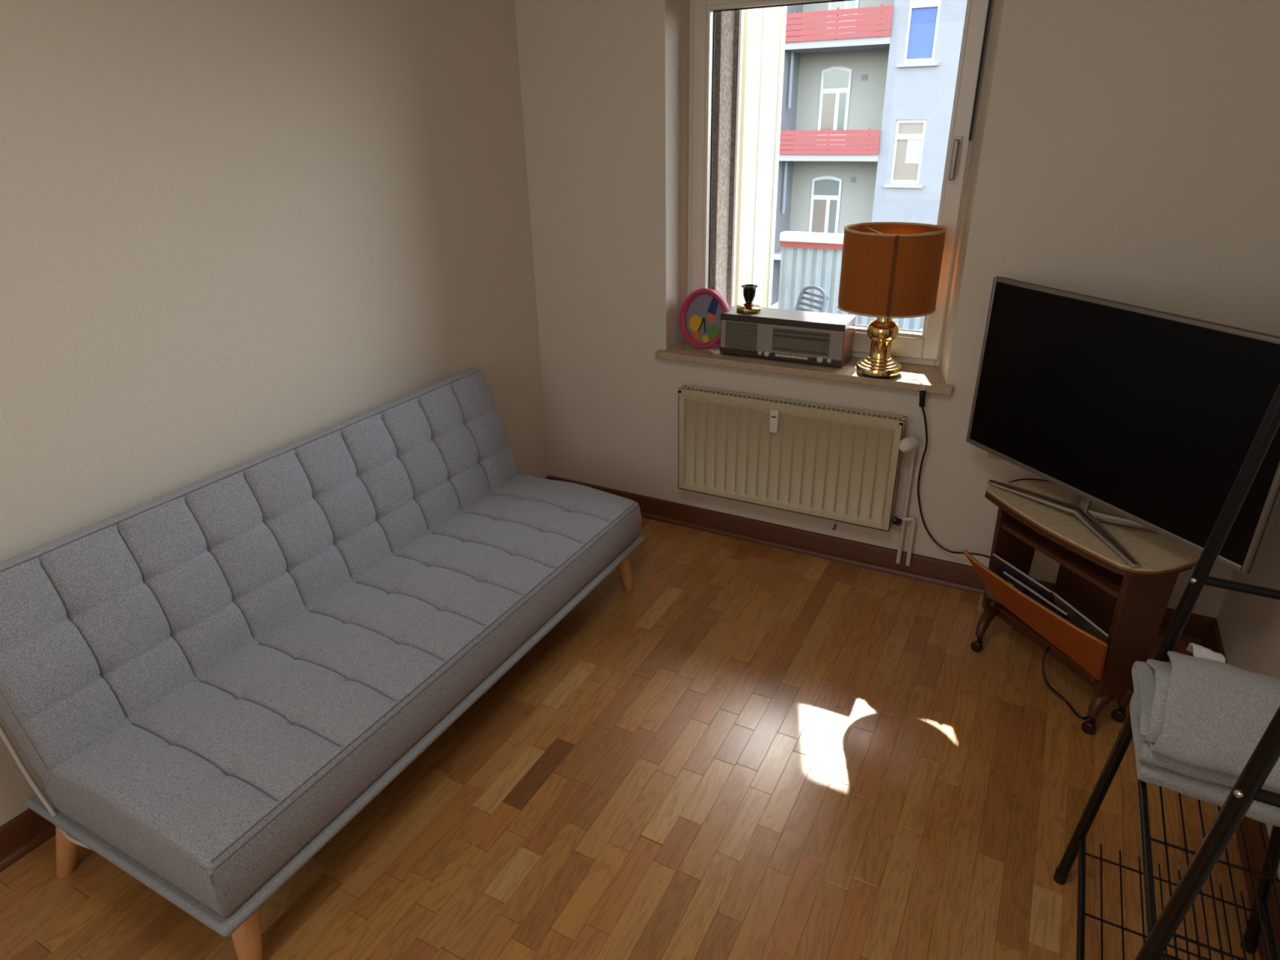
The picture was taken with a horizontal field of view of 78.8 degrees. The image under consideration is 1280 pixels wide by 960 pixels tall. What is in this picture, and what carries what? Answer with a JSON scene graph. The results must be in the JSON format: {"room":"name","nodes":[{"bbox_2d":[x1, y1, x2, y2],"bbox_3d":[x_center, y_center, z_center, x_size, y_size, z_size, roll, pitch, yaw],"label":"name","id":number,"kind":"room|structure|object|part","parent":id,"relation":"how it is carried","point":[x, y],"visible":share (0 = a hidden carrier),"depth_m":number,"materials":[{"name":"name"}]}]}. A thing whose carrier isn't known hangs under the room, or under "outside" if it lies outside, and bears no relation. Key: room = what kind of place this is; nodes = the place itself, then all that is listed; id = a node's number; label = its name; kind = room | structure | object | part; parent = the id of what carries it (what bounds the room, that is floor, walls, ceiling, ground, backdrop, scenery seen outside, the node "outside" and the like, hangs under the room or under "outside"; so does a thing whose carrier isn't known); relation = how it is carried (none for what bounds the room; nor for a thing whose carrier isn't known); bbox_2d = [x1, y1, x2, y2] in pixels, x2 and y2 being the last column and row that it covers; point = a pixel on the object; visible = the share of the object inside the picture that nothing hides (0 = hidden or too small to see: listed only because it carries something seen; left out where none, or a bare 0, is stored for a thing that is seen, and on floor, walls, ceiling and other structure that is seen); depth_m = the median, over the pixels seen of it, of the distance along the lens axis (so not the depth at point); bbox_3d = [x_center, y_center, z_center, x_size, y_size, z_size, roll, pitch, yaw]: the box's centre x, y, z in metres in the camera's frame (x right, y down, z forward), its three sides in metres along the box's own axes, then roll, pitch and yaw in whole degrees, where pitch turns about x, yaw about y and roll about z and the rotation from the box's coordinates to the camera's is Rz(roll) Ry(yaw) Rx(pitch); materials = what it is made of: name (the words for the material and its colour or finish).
{"room":"living room","nodes":[
{"label":"living room","id":0,"kind":"room"},
{"bbox_2d":[0,0,549,826],"bbox_3d":[-1.579,-0.320,1.790,0.200,2.562,5.035,12,28,26],"label":"wall","id":1,"kind":"structure","parent":0,"point":[233,233],"depth_m":2.23,"materials":[{"name":"beige paint"}]},
{"bbox_2d":[0,475,550,872],"bbox_3d":[-1.557,0.886,2.085,0.031,0.100,4.613,12,28,26],"label":"baseboard","id":2,"kind":"structure","parent":1,"relation":"attached to","point":[22,834],"depth_m":2.02,"materials":[{"name":"brown wood"}]},
{"bbox_3d":[-1.550,0.923,2.098,0.016,0.022,4.613,12,28,26],"label":"quarter round moulding","id":3,"kind":"part","parent":2,"relation":"part of","materials":[{"name":"brown wood"}]},
{"bbox_2d":[0,517,1260,959],"bbox_3d":[-0.340,1.226,1.560,3.500,0.120,5.347,12,28,26],"label":"floor","id":4,"kind":"structure","parent":0,"point":[744,750],"depth_m":2.09,"materials":[{"name":"brown wood"}]},
{"bbox_2d":[0,368,644,959],"bbox_3d":[-0.773,0.331,2.396,0.812,0.821,1.850,12,28,26],"label":"sofa","id":5,"kind":"object","parent":4,"relation":"on","point":[205,682],"visible":1,"depth_m":2.03,"materials":[{"name":"grey fabric"}]},
{"bbox_3d":[-1.409,0.894,1.936,0.131,0.205,0.072,-11,27,-21],"label":"leg","id":6,"kind":"part","parent":5,"relation":"part of","materials":[{"name":"brown wood"}]},
{"bbox_3d":[-0.865,0.986,1.715,0.076,0.205,0.091,12,28,26],"label":"leg","id":7,"kind":"part","parent":5,"relation":"part of","materials":[{"name":"brown wood"}]},
{"bbox_3d":[-1.019,0.123,2.451,0.249,0.479,1.815,12,28,26],"label":"backrest","id":8,"kind":"part","parent":5,"relation":"part of","materials":[{"name":"grey fabric"}]},
{"bbox_3d":[-0.740,0.509,2.469,0.750,0.025,1.837,12,28,26],"label":"board","id":9,"kind":"part","parent":5,"relation":"part of","materials":[{"name":"grey fabric"}]},
{"bbox_3d":[-0.687,0.425,2.400,0.612,0.180,1.815,12,28,26],"label":"seat","id":10,"kind":"part","parent":5,"relation":"part of","materials":[{"name":"grey fabric"}]},
{"bbox_3d":[-0.074,0.348,3.067,0.076,0.205,0.096,12,28,26],"label":"leg","id":11,"kind":"part","parent":5,"relation":"part of","materials":[{"name":"brown wood"}]},
{"bbox_2d":[962,480,1200,734],"bbox_3d":[1.387,0.377,2.495,0.495,0.580,0.594,-9,26,-17],"label":"tv stand","id":12,"kind":"object","parent":4,"relation":"on","point":[1129,604],"visible":0.92,"depth_m":2.32,"materials":[{"name":"brown laminate"}]},
{"bbox_2d":[982,576,1013,604],"bbox_3d":[1.188,0.367,2.562,0.060,0.139,0.162,-9,26,-17],"label":"magazine","id":13,"kind":"object","parent":12,"relation":"in","point":[989,595],"visible":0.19,"depth_m":2.63,"materials":[{"name":"grey paper"}]},
{"bbox_3d":[1.271,0.267,2.660,0.195,0.445,0.016,-9,26,-17],"label":"panel","id":14,"kind":"part","parent":12,"relation":"part of","materials":[{"name":"brown wood"}]},
{"bbox_2d":[991,553,1052,601],"bbox_3d":[1.229,0.365,2.517,0.040,0.165,0.250,-9,26,-17],"label":"magazine","id":15,"kind":"object","parent":12,"relation":"in","point":[999,565],"visible":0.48,"depth_m":2.50,"materials":[{"name":"grey paper"}]},
{"bbox_2d":[1008,478,1051,482],"bbox_3d":[1.324,0.005,2.604,0.181,0.004,0.039,3,25,9],"label":"cable","id":16,"kind":"object","parent":12,"relation":"on","point":[1021,478],"visible":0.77,"depth_m":2.62,"materials":[{"name":"black plastic"}]},
{"bbox_2d":[1002,571,1068,621],"bbox_3d":[1.243,0.408,2.449,0.052,0.143,0.260,-9,26,-17],"label":"magazine","id":17,"kind":"object","parent":12,"relation":"in","point":[1017,584],"visible":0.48,"depth_m":2.42,"materials":[{"name":"grey paper"}]},
{"bbox_2d":[990,600,1092,677],"bbox_3d":[1.358,0.499,2.524,0.150,0.014,0.456,-9,26,-17],"label":"shelf","id":18,"kind":"object","parent":12,"relation":"attached to","point":[1002,608],"depth_m":2.52,"materials":[{"name":"brown wood"}]},
{"bbox_2d":[1000,520,1123,598],"bbox_3d":[1.348,0.225,2.396,0.180,0.016,0.456,-9,26,-17],"label":"shelf","id":19,"kind":"object","parent":12,"relation":"attached to","point":[1110,582],"depth_m":2.35,"materials":[{"name":"brown wood"}]},
{"bbox_2d":[1041,646,1088,719],"bbox_3d":[1.385,0.611,2.488,0.188,0.160,0.260,12,28,26],"label":"power cable","id":20,"kind":"object","parent":12,"relation":"hanging from","point":[1051,687],"visible":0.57,"depth_m":2.48,"materials":[{"name":"black plastic"}]},
{"bbox_2d":[1051,591,1108,642],"bbox_3d":[1.320,0.453,2.353,0.041,0.161,0.228,-9,26,-17],"label":"magazine","id":21,"kind":"object","parent":12,"relation":"in","point":[1076,617],"visible":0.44,"depth_m":2.33,"materials":[{"name":"grey paper"}]},
{"bbox_2d":[965,276,1279,573],"bbox_3d":[1.355,-0.181,2.237,0.279,0.646,0.957,-10,26,-19],"label":"television","id":22,"kind":"object","parent":12,"relation":"on","point":[1151,417],"visible":1,"depth_m":2.14,"materials":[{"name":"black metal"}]},
{"bbox_3d":[1.250,0.045,2.477,0.048,0.038,0.310,-16,28,-28],"label":"stand arm","id":23,"kind":"part","parent":22,"relation":"part of","materials":[{"name":"silver metal"}]},
{"bbox_3d":[1.380,0.063,2.434,0.048,0.038,0.194,12,28,27],"label":"stand arm","id":24,"kind":"part","parent":22,"relation":"part of","materials":[{"name":"silver metal"}]},
{"bbox_3d":[1.336,0.159,2.226,0.048,0.038,0.289,-2,25,-1],"label":"stand arm","id":25,"kind":"part","parent":22,"relation":"part of","materials":[{"name":"silver metal"}]},
{"bbox_3d":[1.437,0.118,2.312,0.232,0.038,0.048,10,27,23],"label":"stand arm","id":26,"kind":"part","parent":22,"relation":"part of","materials":[{"name":"silver metal"}]},
{"bbox_3d":[1.426,0.452,2.253,0.195,0.445,0.018,-9,26,-17],"label":"panel","id":27,"kind":"part","parent":12,"relation":"part of","materials":[{"name":"brown wood"}]},
{"bbox_2d":[1053,382,1279,959],"bbox_3d":[1.033,0.326,1.208,0.404,1.763,0.811,12,28,26],"label":"clothes rack","id":28,"kind":"object","parent":4,"relation":"on","point":[1247,788],"visible":0.9,"depth_m":1.40,"materials":[{"name":"black metal"}]},
{"bbox_3d":[0.873,0.970,1.545,0.015,0.015,0.715,12,28,26],"label":"shelf rail","id":29,"kind":"part","parent":28,"relation":"part of","materials":[{"name":"black metal"}]},
{"bbox_3d":[0.922,0.615,1.425,0.015,0.015,0.586,12,28,26],"label":"shelf rail","id":30,"kind":"part","parent":28,"relation":"part of","materials":[{"name":"black metal"}]},
{"bbox_2d":[1129,693,1279,826],"bbox_3d":[1.151,0.529,1.485,0.365,0.103,0.246,12,28,26],"label":"folded towel","id":31,"kind":"object","parent":28,"relation":"on","point":[1213,787],"visible":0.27,"depth_m":1.43,"materials":[{"name":"grey fabric"}]},
{"bbox_2d":[1131,642,1279,791],"bbox_3d":[1.145,0.432,1.443,0.374,0.139,0.284,12,28,26],"label":"folded towel","id":32,"kind":"object","parent":31,"relation":"on","point":[1201,710],"visible":0.95,"depth_m":1.41,"materials":[{"name":"white fabric"}]},
{"bbox_3d":[0.802,0.411,1.032,0.176,1.740,0.025,12,28,26],"label":"leg","id":33,"kind":"part","parent":28,"relation":"part of","materials":[{"name":"black metal"}]},
{"bbox_3d":[1.265,0.229,1.409,0.198,1.740,0.025,12,28,26],"label":"leg","id":34,"kind":"part","parent":28,"relation":"part of","materials":[{"name":"black metal"}]},
{"bbox_3d":[1.177,1.032,1.397,0.015,0.015,0.715,12,28,26],"label":"shelf rail","id":35,"kind":"part","parent":28,"relation":"part of","materials":[{"name":"black metal"}]},
{"bbox_2d":[795,284,828,312],"bbox_3d":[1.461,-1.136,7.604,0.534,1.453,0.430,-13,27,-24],"label":"chair","id":36,"kind":"object","parent":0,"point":[822,291],"visible":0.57,"depth_m":7.46,"materials":[{"name":"grey plastic"}]},
{"bbox_3d":[1.598,-1.641,7.597,0.245,0.535,0.101,14,29,29],"label":"frame","id":37,"kind":"part","parent":36,"relation":"part of","materials":[{"name":"grey plastic"}]},
{"bbox_3d":[1.704,-1.556,7.409,0.101,0.535,0.245,1,25,4],"label":"frame","id":38,"kind":"part","parent":36,"relation":"part of","materials":[{"name":"grey plastic"}]},
{"bbox_2d":[514,0,1279,617],"bbox_3d":[0.844,-0.911,2.974,3.200,2.562,0.408,12,28,26],"label":"wall","id":39,"kind":"structure","parent":0,"point":[1125,151],"depth_m":2.78,"materials":[{"name":"beige paint"}]},
{"bbox_2d":[710,9,742,306],"bbox_3d":[0.244,-1.408,3.285,0.290,2.600,0.175,12,28,26],"label":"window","id":40,"kind":"structure","parent":39,"relation":"attached to","point":[726,22],"depth_m":3.21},
{"bbox_2d":[728,9,741,308],"bbox_3d":[0.394,-1.451,3.252,0.021,2.500,0.020,12,28,26],"label":"trim","id":41,"kind":"structure","parent":39,"relation":"attached to","point":[739,11],"depth_m":3.28,"materials":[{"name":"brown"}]},
{"bbox_2d":[677,385,906,531],"bbox_3d":[0.585,-0.103,3.177,0.915,0.459,0.120,12,28,26],"label":"radiator","id":42,"kind":"object","parent":39,"relation":"attached to","point":[837,464],"visible":1,"depth_m":3.12,"materials":[{"name":"beige metal"}]},
{"bbox_2d":[677,385,906,425],"bbox_3d":[0.576,-0.300,3.076,0.915,0.016,0.058,12,28,26],"label":"grille","id":43,"kind":"object","parent":42,"relation":"attached to","point":[776,406],"depth_m":3.05,"materials":[{"name":"beige metal"}]},
{"bbox_2d":[891,516,902,525],"bbox_3d":[1.002,0.162,3.051,0.041,0.035,0.036,12,28,26],"label":"valve","id":44,"kind":"object","parent":42,"relation":"attached to","point":[895,520],"visible":0.91,"depth_m":3.04,"materials":[{"name":"black plastic"}]},
{"bbox_2d":[898,436,918,453],"bbox_3d":[0.994,-0.134,2.879,0.066,0.054,0.096,12,28,26],"label":"valve","id":45,"kind":"object","parent":42,"relation":"attached to","point":[908,444],"visible":1,"depth_m":2.85,"materials":[{"name":"beige plastic"}]},
{"bbox_2d":[655,339,953,395],"bbox_3d":[0.653,-0.473,3.152,1.190,0.030,0.272,12,28,26],"label":"window sill","id":46,"kind":"structure","parent":39,"relation":"attached to","point":[931,377],"depth_m":3.04,"materials":[{"name":"beige stone"}]},
{"bbox_2d":[679,288,729,348],"bbox_3d":[0.269,-0.676,3.269,0.248,0.247,0.074,20,32,38],"label":"wall clock","id":47,"kind":"object","parent":46,"relation":"on","point":[700,319],"visible":0.99,"depth_m":3.27,"materials":[{"name":"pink plastic"}]},
{"bbox_2d":[688,315,702,331],"bbox_3d":[0.235,-0.665,3.306,0.068,0.067,0.014,21,33,39],"label":"dot","id":48,"kind":"object","parent":47,"relation":"attached to","point":[695,321],"depth_m":3.31,"materials":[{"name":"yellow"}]},
{"bbox_2d":[693,330,700,340],"bbox_3d":[0.241,-0.614,3.311,0.040,0.040,0.009,20,32,38],"label":"dot","id":49,"kind":"object","parent":47,"relation":"attached to","point":[696,334],"depth_m":3.31,"materials":[{"name":"orange plastic"}]},
{"bbox_2d":[702,335,708,342],"bbox_3d":[0.276,-0.594,3.284,0.032,0.032,0.007,20,32,38],"label":"dot","id":50,"kind":"object","parent":47,"relation":"attached to","point":[704,338],"depth_m":3.28,"materials":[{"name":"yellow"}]},
{"bbox_2d":[707,313,715,321],"bbox_3d":[0.298,-0.677,3.248,0.036,0.036,0.008,20,32,38],"label":"dot","id":51,"kind":"object","parent":47,"relation":"attached to","point":[711,317],"depth_m":3.25,"materials":[{"name":"orange plastic"}]},
{"bbox_2d":[707,324,719,338],"bbox_3d":[0.307,-0.620,3.251,0.060,0.059,0.013,19,31,36],"label":"dot","id":52,"kind":"object","parent":47,"relation":"attached to","point":[713,329],"depth_m":3.25,"materials":[{"name":"green plastic"}]},
{"bbox_2d":[719,305,855,367],"bbox_3d":[0.590,-0.584,3.153,0.507,0.172,0.180,11,27,25],"label":"radio","id":53,"kind":"object","parent":46,"relation":"on","point":[825,339],"visible":1,"depth_m":3.08,"materials":[{"name":"black plastic"}]},
{"bbox_2d":[724,321,757,350],"bbox_3d":[0.410,-0.586,3.157,0.135,0.106,0.002,11,28,25],"label":"grille","id":54,"kind":"object","parent":53,"relation":"attached to","point":[726,322],"depth_m":3.16,"materials":[{"name":"beige fabric"}]},
{"bbox_2d":[736,284,760,313],"bbox_3d":[0.444,-0.740,3.168,0.098,0.103,0.098,-20,31,-35],"label":"candle holder","id":55,"kind":"object","parent":53,"relation":"on","point":[748,290],"visible":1,"depth_m":3.15,"materials":[{"name":"gold metal"}]},
{"bbox_2d":[741,284,757,303],"bbox_3d":[0.444,-0.752,3.163,0.068,0.075,0.068,12,28,26],"label":"cup","id":56,"kind":"object","parent":55,"relation":"on","point":[748,291],"depth_m":3.14,"materials":[{"name":"black metal"}]},
{"bbox_3d":[0.510,-0.508,3.130,0.024,0.024,0.012,11,27,25],"label":"knob","id":57,"kind":"part","parent":53,"relation":"part of","materials":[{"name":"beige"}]},
{"bbox_3d":[0.556,-0.558,3.092,0.501,0.114,0.008,11,27,25],"label":"panel","id":58,"kind":"part","parent":53,"relation":"part of","materials":[{"name":"grey plastic"}]},
{"bbox_3d":[0.702,-0.469,3.039,0.026,0.026,0.012,11,27,25],"label":"knob","id":59,"kind":"part","parent":53,"relation":"part of","materials":[{"name":"beige plastic"}]},
{"bbox_2d":[836,222,946,378],"bbox_3d":[0.900,-0.647,2.851,0.347,0.529,0.347,12,28,26],"label":"table lamp","id":60,"kind":"object","parent":46,"relation":"on","point":[890,270],"visible":1,"depth_m":2.70,"materials":[{"name":"orange fabric"}]},
{"bbox_3d":[0.898,-0.760,2.800,0.344,0.273,0.344,12,28,26],"label":"lamp shade","id":61,"kind":"part","parent":60,"relation":"part of","materials":[{"name":"orange fabric"}]},
{"bbox_2d":[687,0,993,366],"bbox_3d":[0.670,-1.163,2.958,1.074,1.385,0.135,12,28,26],"label":"window","id":62,"kind":"structure","parent":39,"relation":"in","point":[924,347],"depth_m":2.95,"materials":[{"name":"beige plastic"}]},
{"bbox_3d":[1.085,-1.104,2.687,0.018,0.130,0.044,12,28,26],"label":"handle","id":63,"kind":"part","parent":62,"relation":"part of","materials":[{"name":"grey metal"}]},
{"bbox_3d":[1.097,-1.125,2.703,0.028,0.125,0.008,12,28,26],"label":"handle","id":64,"kind":"part","parent":62,"relation":"part of","materials":[{"name":"silver plastic"}]},
{"bbox_2d":[548,475,1216,644],"bbox_3d":[0.766,0.279,3.308,2.775,0.100,0.031,12,28,26],"label":"baseboard","id":65,"kind":"structure","parent":39,"relation":"attached to","point":[964,577],"depth_m":3.29,"materials":[{"name":"brown wood"}]},
{"bbox_3d":[0.763,0.317,3.318,2.775,0.022,0.016,12,28,26],"label":"quarter round moulding","id":66,"kind":"part","parent":65,"relation":"part of","materials":[{"name":"brown wood"}]},
{"bbox_2d":[896,448,915,565],"bbox_3d":[1.043,0.091,3.028,0.076,0.545,0.036,-2,25,-1],"label":"pipe","id":67,"kind":"object","parent":39,"relation":"attached to","point":[904,517],"visible":0.91,"depth_m":3.06,"materials":[{"name":"beige metal"}]},
{"bbox_2d":[902,373,990,558],"bbox_3d":[1.155,-0.014,2.871,0.084,0.660,0.532,-22,32,-38],"label":"lamp cord","id":68,"kind":"object","parent":39,"relation":"hanging from","point":[922,392],"visible":0.91,"depth_m":2.91,"materials":[{"name":"black plastic"}]},
{"bbox_2d":[919,388,925,407],"bbox_3d":[1.027,-0.298,2.833,0.026,0.066,0.022,12,28,26],"label":"switch","id":69,"kind":"object","parent":68,"relation":"attached to","point":[922,392],"depth_m":2.83,"materials":[{"name":"black plastic"}]},
{"bbox_3d":[1.198,0.041,2.849,0.079,0.578,0.412,-22,32,-37],"label":"black cord","id":70,"kind":"part","parent":68,"relation":"part of","materials":[{"name":"black plastic"}]},
{"bbox_2d":[987,452,1004,460],"bbox_3d":[1.336,-0.105,2.802,0.150,0.080,0.015,12,28,26],"label":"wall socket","id":71,"kind":"object","parent":39,"relation":"attached to","point":[989,455],"visible":0.09,"depth_m":2.83,"materials":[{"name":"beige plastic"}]},
{"bbox_2d":[1216,499,1279,879],"bbox_3d":[0.989,0.306,0.325,0.200,2.562,4.612,12,28,26],"label":"wall","id":72,"kind":"structure","parent":0,"point":[1249,624],"depth_m":2.31,"materials":[{"name":"beige paint"}]},
{"bbox_2d":[1199,618,1279,959],"bbox_3d":[0.909,1.392,0.884,0.031,0.100,4.612,12,28,26],"label":"baseboard","id":73,"kind":"structure","parent":72,"relation":"attached to","point":[1213,642],"depth_m":1.91,"materials":[{"name":"brown wood"}]},
{"label":"outside","id":74,"kind":"structure","parent":0,"visible":0},
{"bbox_2d":[771,0,967,305],"bbox_3d":[7.128,-16.031,20.641,21.000,23.000,1.967,12,28,26],"label":"apartment building","id":75,"kind":"structure","parent":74,"point":[868,86],"depth_m":22.91,"materials":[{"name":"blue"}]},
{"bbox_3d":[5.908,-8.704,25.722,0.423,1.046,0.011,12,28,26],"label":"pane","id":76,"kind":"part","parent":75,"relation":"part of","materials":[{"name":"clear glass"}]},
{"bbox_3d":[6.074,-8.809,25.613,0.972,2.222,0.050,12,28,26],"label":"balcony door","id":77,"kind":"part","parent":75,"relation":"part of","materials":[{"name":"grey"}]},
{"bbox_3d":[6.046,-9.495,25.268,0.812,0.487,0.011,12,28,26],"label":"pane","id":78,"kind":"part","parent":75,"relation":"part of","materials":[{"name":"grey glass"}]},
{"bbox_3d":[5.892,-11.518,24.404,0.398,1.065,0.011,12,28,26],"label":"pane","id":79,"kind":"part","parent":75,"relation":"part of","materials":[{"name":"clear glass"}]},
{"bbox_3d":[6.302,-8.623,25.530,0.229,1.046,0.011,12,28,26],"label":"pane","id":80,"kind":"part","parent":75,"relation":"part of","materials":[{"name":"grey"}]},
{"bbox_3d":[6.050,-11.628,24.296,0.931,2.250,0.050,12,28,26],"label":"balcony door","id":81,"kind":"part","parent":75,"relation":"part of","materials":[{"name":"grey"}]},
{"bbox_3d":[6.023,-12.323,23.947,0.771,0.495,0.011,12,28,26],"label":"pane","id":82,"kind":"part","parent":75,"relation":"part of","materials":[{"name":"grey glass"}]},
{"bbox_3d":[5.880,-14.297,23.099,0.382,1.094,0.011,12,28,26],"label":"pane","id":83,"kind":"part","parent":75,"relation":"part of","materials":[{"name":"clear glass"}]},
{"bbox_3d":[6.268,-11.441,24.221,0.212,1.065,0.011,12,28,26],"label":"pane","id":84,"kind":"part","parent":75,"relation":"part of","materials":[{"name":"grey"}]},
{"bbox_3d":[6.033,-14.415,22.991,0.903,2.292,0.050,12,28,26],"label":"balcony door","id":85,"kind":"part","parent":75,"relation":"part of","materials":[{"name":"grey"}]},
{"bbox_3d":[6.244,-14.223,22.922,0.201,1.094,0.011,12,28,26],"label":"pane","id":86,"kind":"part","parent":75,"relation":"part of","materials":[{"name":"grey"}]},
{"bbox_2d":[850,177,856,182],"bbox_3d":[6.797,-9.570,24.843,0.160,0.160,0.030,12,28,26],"label":"wall vent","id":87,"kind":"object","parent":75,"relation":"attached to","point":[853,180],"depth_m":24.83,"materials":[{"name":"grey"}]},
{"bbox_2d":[861,74,866,80],"bbox_3d":[6.796,-12.196,23.605,0.160,0.160,0.030,12,28,26],"label":"wall vent","id":88,"kind":"object","parent":75,"relation":"attached to","point":[864,77],"depth_m":23.60,"materials":[{"name":"grey metal"}]},
{"bbox_3d":[7.736,-9.256,22.534,0.699,1.114,0.010,12,28,26],"label":"pane","id":89,"kind":"part","parent":75,"relation":"part of","materials":[{"name":"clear glass"}]},
{"bbox_3d":[7.722,-10.012,22.185,0.699,0.311,0.010,12,28,26],"label":"pane","id":90,"kind":"part","parent":75,"relation":"part of","materials":[{"name":"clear glass"}]},
{"bbox_2d":[905,139,921,163],"bbox_3d":[7.843,-9.429,22.367,0.369,0.624,0.015,12,28,26],"label":"curtain","id":91,"kind":"object","parent":75,"relation":"hanging from","point":[913,147],"depth_m":22.36,"materials":[{"name":"white fabric"}]},
{"bbox_3d":[7.681,-12.150,21.201,0.699,1.237,0.010,12,28,26],"label":"pane","id":92,"kind":"part","parent":75,"relation":"part of","materials":[{"name":"blue glass"}]},
{"bbox_3d":[7.665,-12.982,20.818,0.699,0.354,0.010,12,28,26],"label":"pane","id":93,"kind":"part","parent":75,"relation":"part of","materials":[{"name":"clear glass"}]},
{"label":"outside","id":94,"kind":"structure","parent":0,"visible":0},
{"bbox_2d":[732,5,786,307],"bbox_3d":[0.305,-3.926,6.598,1.230,11.000,2.200,12,28,26],"label":"neighbouring wing","id":95,"kind":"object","parent":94,"point":[762,42],"visible":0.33,"depth_m":7.22},
{"bbox_3d":[0.878,-3.860,6.432,0.050,11.000,0.060,12,28,26],"label":"vertical trim","id":96,"kind":"part","parent":95,"relation":"part of","materials":[{"name":"beige paint"}]},
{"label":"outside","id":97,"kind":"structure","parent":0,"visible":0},
{"bbox_2d":[777,231,924,331],"bbox_3d":[2.445,-0.989,6.922,3.600,1.820,3.700,12,28,26],"label":"balcony","id":98,"kind":"object","parent":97,"point":[806,258],"visible":0.13,"depth_m":8.54,"materials":[{"name":"corrugated metal"},{"name":"painted metal"}]},
{"bbox_3d":[3.021,-2.386,7.864,3.300,0.090,0.160,12,28,26],"label":"cap rail","id":99,"kind":"part","parent":98,"relation":"part of","materials":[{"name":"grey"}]}
]}

